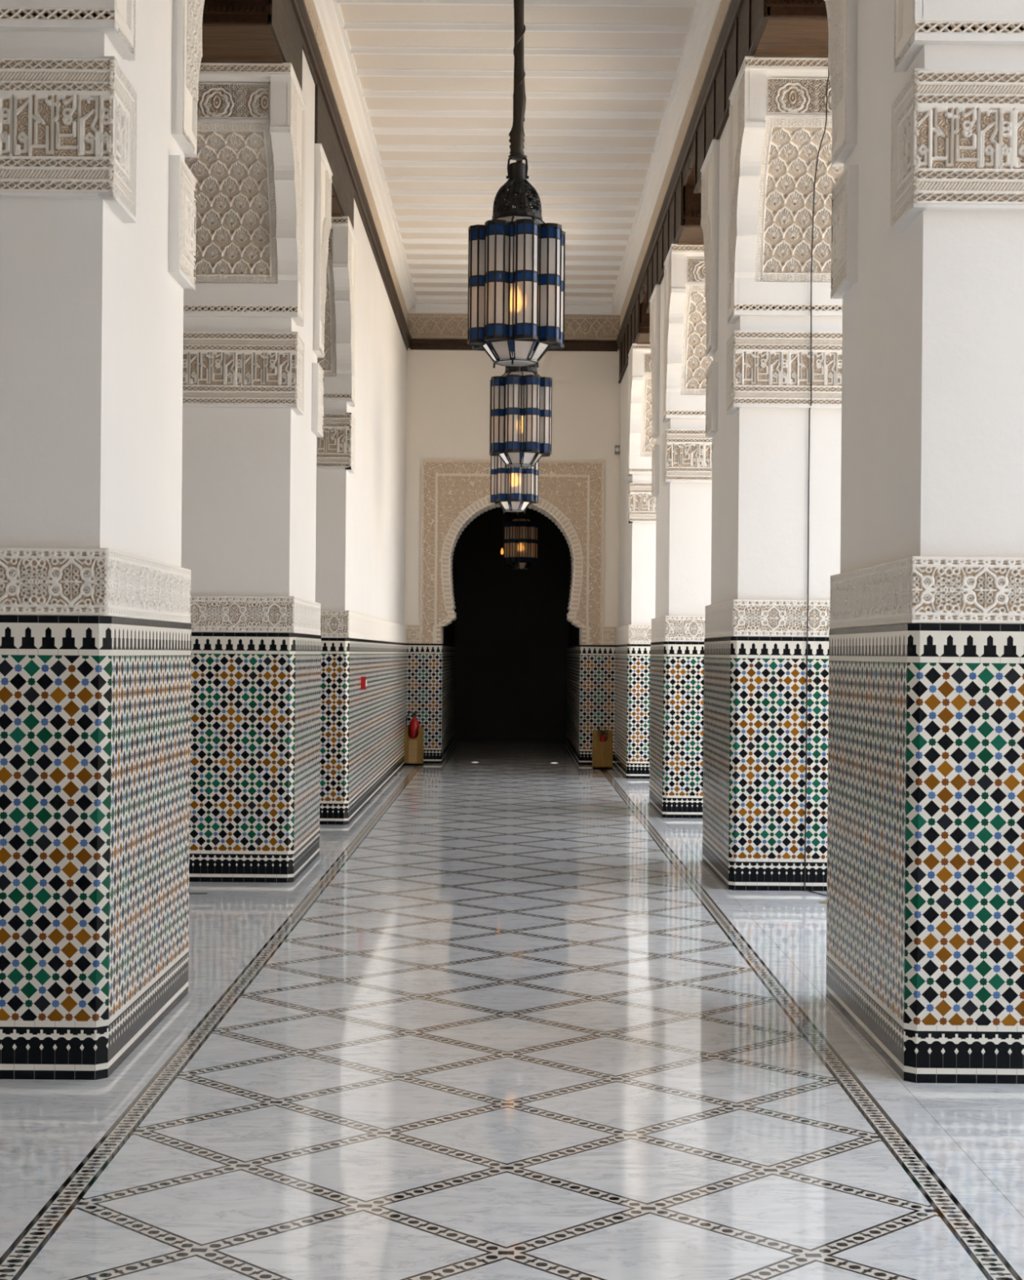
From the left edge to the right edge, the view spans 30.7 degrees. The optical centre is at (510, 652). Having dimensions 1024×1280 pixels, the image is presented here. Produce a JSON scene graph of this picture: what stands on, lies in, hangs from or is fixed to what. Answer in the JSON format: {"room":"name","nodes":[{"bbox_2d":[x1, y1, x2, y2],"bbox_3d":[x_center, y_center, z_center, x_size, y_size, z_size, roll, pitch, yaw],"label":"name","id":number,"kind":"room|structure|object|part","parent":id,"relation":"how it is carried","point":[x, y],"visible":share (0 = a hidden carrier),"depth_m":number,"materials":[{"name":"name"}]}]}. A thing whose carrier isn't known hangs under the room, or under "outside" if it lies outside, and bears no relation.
{"room":"mosque hallway","nodes":[
{"label":"mosque hallway","id":0,"kind":"room"},
{"bbox_2d":[315,197,407,824],"bbox_3d":[-2.137,-1.318,20.407,1.504,5.600,9.513,0,0,0],"label":"wall","id":1,"kind":"structure","parent":0,"point":[361,458],"depth_m":17.48,"materials":[{"name":"paint"}]},
{"bbox_2d":[200,0,354,229],"bbox_3d":[-2.107,-4.234,10.600,1.435,1.168,29.200,0,0,0],"label":"trim","id":2,"kind":"structure","parent":1,"relation":"attached to","point":[233,31],"depth_m":11.38,"materials":[{"name":"brown wood"}]},
{"bbox_3d":[-2.126,-2.862,15.956,1.240,0.926,0.449,0,0,0],"label":"honeycomb panel","id":3,"kind":"part","parent":1,"relation":"part of","materials":[{"name":"paint"}]},
{"bbox_3d":[-2.121,-3.454,15.737,1.200,0.215,0.022,0,0,0],"label":"palmette panel","id":4,"kind":"part","parent":1,"relation":"part of","materials":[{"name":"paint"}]},
{"bbox_3d":[-2.131,-2.230,16.155,1.500,0.042,0.010,0,0,0],"label":"lattice moulding","id":5,"kind":"part","parent":1,"relation":"part of","materials":[{"name":"paint"}]},
{"bbox_2d":[360,676,366,689],"bbox_3d":[-1.377,0.283,17.450,0.050,0.120,0.110,0,0,0],"label":"fire alarm","id":6,"kind":"object","parent":1,"relation":"attached to","point":[363,679],"visible":1,"depth_m":17.39,"materials":[{"name":"red plastic"}]},
{"bbox_2d":[290,0,743,351],"bbox_3d":[0.035,-4.147,10.625,3.200,0.155,29.250,0,0,0],"label":"trim","id":7,"kind":"structure","parent":1,"relation":"attached to","point":[310,47],"depth_m":16.34,"materials":[{"name":"brown wood"}]},
{"bbox_2d":[443,506,579,738],"bbox_3d":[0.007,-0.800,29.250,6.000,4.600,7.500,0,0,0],"label":"arched doorway","id":8,"kind":"structure","parent":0,"point":[511,634],"depth_m":32.60,"materials":[{"name":"black"}]},
{"bbox_2d":[498,548,503,558],"bbox_3d":[-0.155,-1.719,32.235,0.100,0.145,0.770,0,0,0],"label":"wall lamp","id":9,"kind":"object","parent":8,"relation":"attached to","point":[501,554],"visible":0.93,"depth_m":31.88,"materials":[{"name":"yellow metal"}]},
{"bbox_2d":[0,737,1023,1279],"bbox_3d":[-1.163,1.565,14.500,8.900,0.150,37.000,0,0,0],"label":"floor","id":10,"kind":"structure","parent":0,"point":[508,1019],"depth_m":6.30,"materials":[{"name":"stone"}]},
{"bbox_2d":[0,0,204,1079],"bbox_3d":[-2.137,-1.318,7.350,1.504,5.600,2.700,0,0,0],"label":"tiled pillar","id":11,"kind":"structure","parent":10,"relation":"on","point":[99,99],"depth_m":6.54,"materials":[{"name":"paint"}]},
{"bbox_3d":[-2.131,-2.230,6.505,1.500,0.042,0.010,0,0,0],"label":"lattice moulding","id":12,"kind":"part","parent":11,"relation":"part of","materials":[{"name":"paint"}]},
{"bbox_2d":[181,48,332,882],"bbox_3d":[-2.137,-1.318,12.930,1.504,5.600,2.700,0,0,0],"label":"tiled pillar","id":13,"kind":"structure","parent":10,"relation":"on","point":[254,317],"depth_m":12.08,"materials":[{"name":"paint"}]},
{"bbox_3d":[-2.126,-2.862,11.886,1.240,0.926,0.449,0,0,0],"label":"honeycomb panel","id":14,"kind":"part","parent":13,"relation":"part of","materials":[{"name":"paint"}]},
{"bbox_3d":[-2.121,-3.454,11.667,1.200,0.215,0.022,0,0,0],"label":"palmette panel","id":15,"kind":"part","parent":13,"relation":"part of","materials":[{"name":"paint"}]},
{"bbox_3d":[-2.131,-2.230,12.085,1.500,0.042,0.010,0,0,0],"label":"lattice moulding","id":16,"kind":"part","parent":13,"relation":"part of","materials":[{"name":"paint"}]},
{"bbox_2d":[404,726,423,765],"bbox_3d":[-1.296,1.239,24.747,0.256,0.500,0.266,0,0,0],"label":"stand","id":17,"kind":"object","parent":10,"relation":"on","point":[413,748],"visible":0.96,"depth_m":24.62,"materials":[{"name":"brown wood"}]},
{"bbox_2d":[405,711,419,738],"bbox_3d":[-1.298,1.114,24.747,0.166,0.686,0.132,0,0,27],"label":"fire extinguisher","id":18,"kind":"object","parent":17,"relation":"in","point":[414,725],"visible":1,"depth_m":24.69,"materials":[{"name":"red metal"}]},
{"bbox_3d":[-1.296,1.309,24.617,0.110,0.300,0.006,0,0,0],"label":"carved panel","id":19,"kind":"part","parent":17,"relation":"part of","materials":[{"name":"brown wood"}]},
{"bbox_2d":[591,729,613,769],"bbox_3d":[1.189,1.260,24.297,0.256,0.500,0.266,0,0,0],"label":"stand","id":20,"kind":"object","parent":10,"relation":"on","point":[602,752],"visible":1,"depth_m":24.17,"materials":[{"name":"brown wood"}]},
{"bbox_2d":[597,728,608,742],"bbox_3d":[1.174,1.235,24.300,0.186,0.486,0.100,0,0,0],"label":"fire extinguisher","id":21,"kind":"object","parent":20,"relation":"on","point":[602,739],"visible":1,"depth_m":24.28,"materials":[{"name":"red metal"}]},
{"bbox_3d":[1.189,1.330,24.167,0.110,0.300,0.006,0,0,0],"label":"carved panel","id":22,"kind":"part","parent":20,"relation":"part of","materials":[{"name":"brown wood"}]},
{"bbox_2d":[613,343,656,778],"bbox_3d":[2.159,-1.282,23.556,1.504,5.600,3.213,0,0,0],"label":"tiled pillar","id":23,"kind":"structure","parent":10,"relation":"on","point":[637,508],"depth_m":22.47,"materials":[{"name":"paint"}]},
{"bbox_3d":[2.169,-2.194,22.455,1.500,0.042,0.010,0,0,0],"label":"lattice moulding","id":24,"kind":"part","parent":23,"relation":"part of","materials":[{"name":"paint"}]},
{"bbox_3d":[2.179,-3.417,22.037,1.200,0.215,0.022,0,0,0],"label":"palmette panel","id":25,"kind":"part","parent":23,"relation":"part of","materials":[{"name":"paint"}]},
{"bbox_3d":[2.174,-2.825,22.256,1.240,0.926,0.449,0,0,0],"label":"honeycomb panel","id":26,"kind":"part","parent":23,"relation":"part of","materials":[{"name":"paint"}]},
{"bbox_2d":[648,244,712,817],"bbox_3d":[2.159,-1.282,17.950,1.504,5.600,2.700,0,0,0],"label":"tiled pillar","id":27,"kind":"structure","parent":10,"relation":"on","point":[682,453],"depth_m":17.11,"materials":[{"name":"paint"}]},
{"bbox_3d":[2.169,-2.194,17.105,1.500,0.042,0.010,0,0,0],"label":"lattice moulding","id":28,"kind":"part","parent":27,"relation":"part of","materials":[{"name":"paint"}]},
{"bbox_3d":[2.179,-3.417,16.687,1.200,0.215,0.022,0,0,0],"label":"palmette panel","id":29,"kind":"part","parent":27,"relation":"part of","materials":[{"name":"paint"}]},
{"bbox_3d":[2.174,-2.825,16.906,1.240,0.926,0.449,0,0,0],"label":"honeycomb panel","id":30,"kind":"part","parent":27,"relation":"part of","materials":[{"name":"paint"}]},
{"bbox_2d":[700,56,843,891],"bbox_3d":[2.159,-1.282,12.730,1.504,5.600,2.700,0,0,0],"label":"tiled pillar","id":31,"kind":"structure","parent":10,"relation":"on","point":[757,179],"depth_m":11.88,"materials":[{"name":"paint"}]},
{"bbox_3d":[2.169,-2.194,11.885,1.500,0.042,0.010,0,0,0],"label":"lattice moulding","id":32,"kind":"part","parent":31,"relation":"part of","materials":[{"name":"paint"}]},
{"bbox_3d":[2.174,-2.825,11.686,1.240,0.926,0.449,0,0,0],"label":"honeycomb panel","id":33,"kind":"part","parent":31,"relation":"part of","materials":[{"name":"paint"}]},
{"bbox_3d":[2.179,-3.417,11.467,1.200,0.215,0.022,0,0,0],"label":"palmette panel","id":34,"kind":"part","parent":31,"relation":"part of","materials":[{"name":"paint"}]},
{"bbox_2d":[804,66,829,896],"bbox_3d":[1.950,-1.071,11.608,0.128,5.170,0.618,0,0,0],"label":"cable","id":35,"kind":"object","parent":31,"relation":"attached to","point":[828,67],"visible":0.9,"depth_m":11.87,"materials":[{"name":"black rubber"}]},
{"bbox_2d":[823,0,1023,1084],"bbox_3d":[2.159,-1.282,7.410,1.504,5.600,2.700,0,0,0],"label":"tiled pillar","id":36,"kind":"structure","parent":10,"relation":"on","point":[925,917],"depth_m":6.61,"materials":[{"name":"paint"}]},
{"bbox_3d":[2.169,-2.194,6.565,1.500,0.042,0.010,0,0,0],"label":"lattice moulding","id":37,"kind":"part","parent":36,"relation":"part of","materials":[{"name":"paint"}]},
{"bbox_2d":[404,306,620,764],"bbox_3d":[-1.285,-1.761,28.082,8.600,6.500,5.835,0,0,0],"label":"wall","id":38,"kind":"structure","parent":0,"point":[447,483],"depth_m":25.20,"materials":[{"name":"beige paint"}]},
{"bbox_2d":[303,0,730,340],"bbox_3d":[0.037,-4.400,10.600,3.200,0.360,29.200,0,0,0],"label":"trim","id":39,"kind":"structure","parent":38,"relation":"attached to","point":[581,322],"depth_m":20.47,"materials":[{"name":"paint"}]},
{"bbox_2d":[614,444,619,454],"bbox_3d":[1.433,-2.738,25.163,0.070,0.120,0.075,0,0,0],"label":"wall sensor","id":40,"kind":"object","parent":38,"relation":"attached to","point":[616,446],"visible":1,"depth_m":25.16,"materials":[{"name":"grey plastic"}]},
{"bbox_2d":[617,0,828,383],"bbox_3d":[2.172,-4.198,10.600,1.448,1.168,29.200,0,0,0],"label":"wooden beam","id":41,"kind":"structure","parent":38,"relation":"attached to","point":[762,28],"depth_m":12.67,"materials":[{"name":"brown wood"}]},
{"bbox_2d":[312,0,721,315],"bbox_3d":[0.041,-4.760,10.625,2.940,0.380,29.250,0,0,0],"label":"ceiling","id":42,"kind":"structure","parent":0,"point":[426,86],"depth_m":16.30,"materials":[{"name":"paint"}]},
{"bbox_2d":[489,455,538,514],"bbox_3d":[0.047,-3.124,20.200,0.500,3.231,0.500,0,0,18],"label":"hanging lantern","id":43,"kind":"object","parent":42,"relation":"hanging from","point":[513,489],"visible":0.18,"depth_m":20.02,"materials":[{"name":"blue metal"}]},
{"bbox_2d":[466,0,564,371],"bbox_3d":[0.039,-3.129,9.950,0.517,3.221,0.517,0,0,0],"label":"hanging lantern","id":44,"kind":"object","parent":42,"relation":"hanging from","point":[516,260],"visible":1,"depth_m":9.80,"materials":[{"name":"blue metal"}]},
{"bbox_3d":[0.028,-1.930,9.950,0.509,0.760,0.509,0,0,-14],"label":"milk glass pane","id":45,"kind":"part","parent":44,"relation":"part of","materials":[{"name":"white glass"}]},
{"bbox_3d":[0.028,-1.916,9.950,0.500,0.794,0.500,0,0,9],"label":"frame","id":46,"kind":"part","parent":44,"relation":"part of","materials":[{"name":"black metal"}]},
{"bbox_2d":[488,160,551,470],"bbox_3d":[0.089,-3.124,15.300,0.508,3.231,0.508,0,0,0],"label":"hanging lantern","id":47,"kind":"object","parent":42,"relation":"hanging from","point":[521,402],"visible":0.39,"depth_m":15.15,"materials":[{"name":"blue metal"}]},
{"bbox_3d":[0.078,-1.906,15.300,0.521,0.794,0.521,0,0,-26],"label":"frame","id":48,"kind":"part","parent":47,"relation":"part of","materials":[{"name":"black metal"}]},
{"bbox_3d":[0.078,-1.919,15.300,0.509,0.760,0.509,0,0,-26],"label":"milk glass pane","id":49,"kind":"part","parent":47,"relation":"part of","materials":[{"name":"white glass"}]},
{"bbox_2d":[502,507,537,571],"bbox_3d":[0.147,-1.984,28.300,0.500,1.481,0.500,0,0,-33],"label":"lantern","id":50,"kind":"object","parent":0,"point":[520,534],"visible":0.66,"depth_m":28.13,"materials":[{"name":"brown glass"}]}
]}

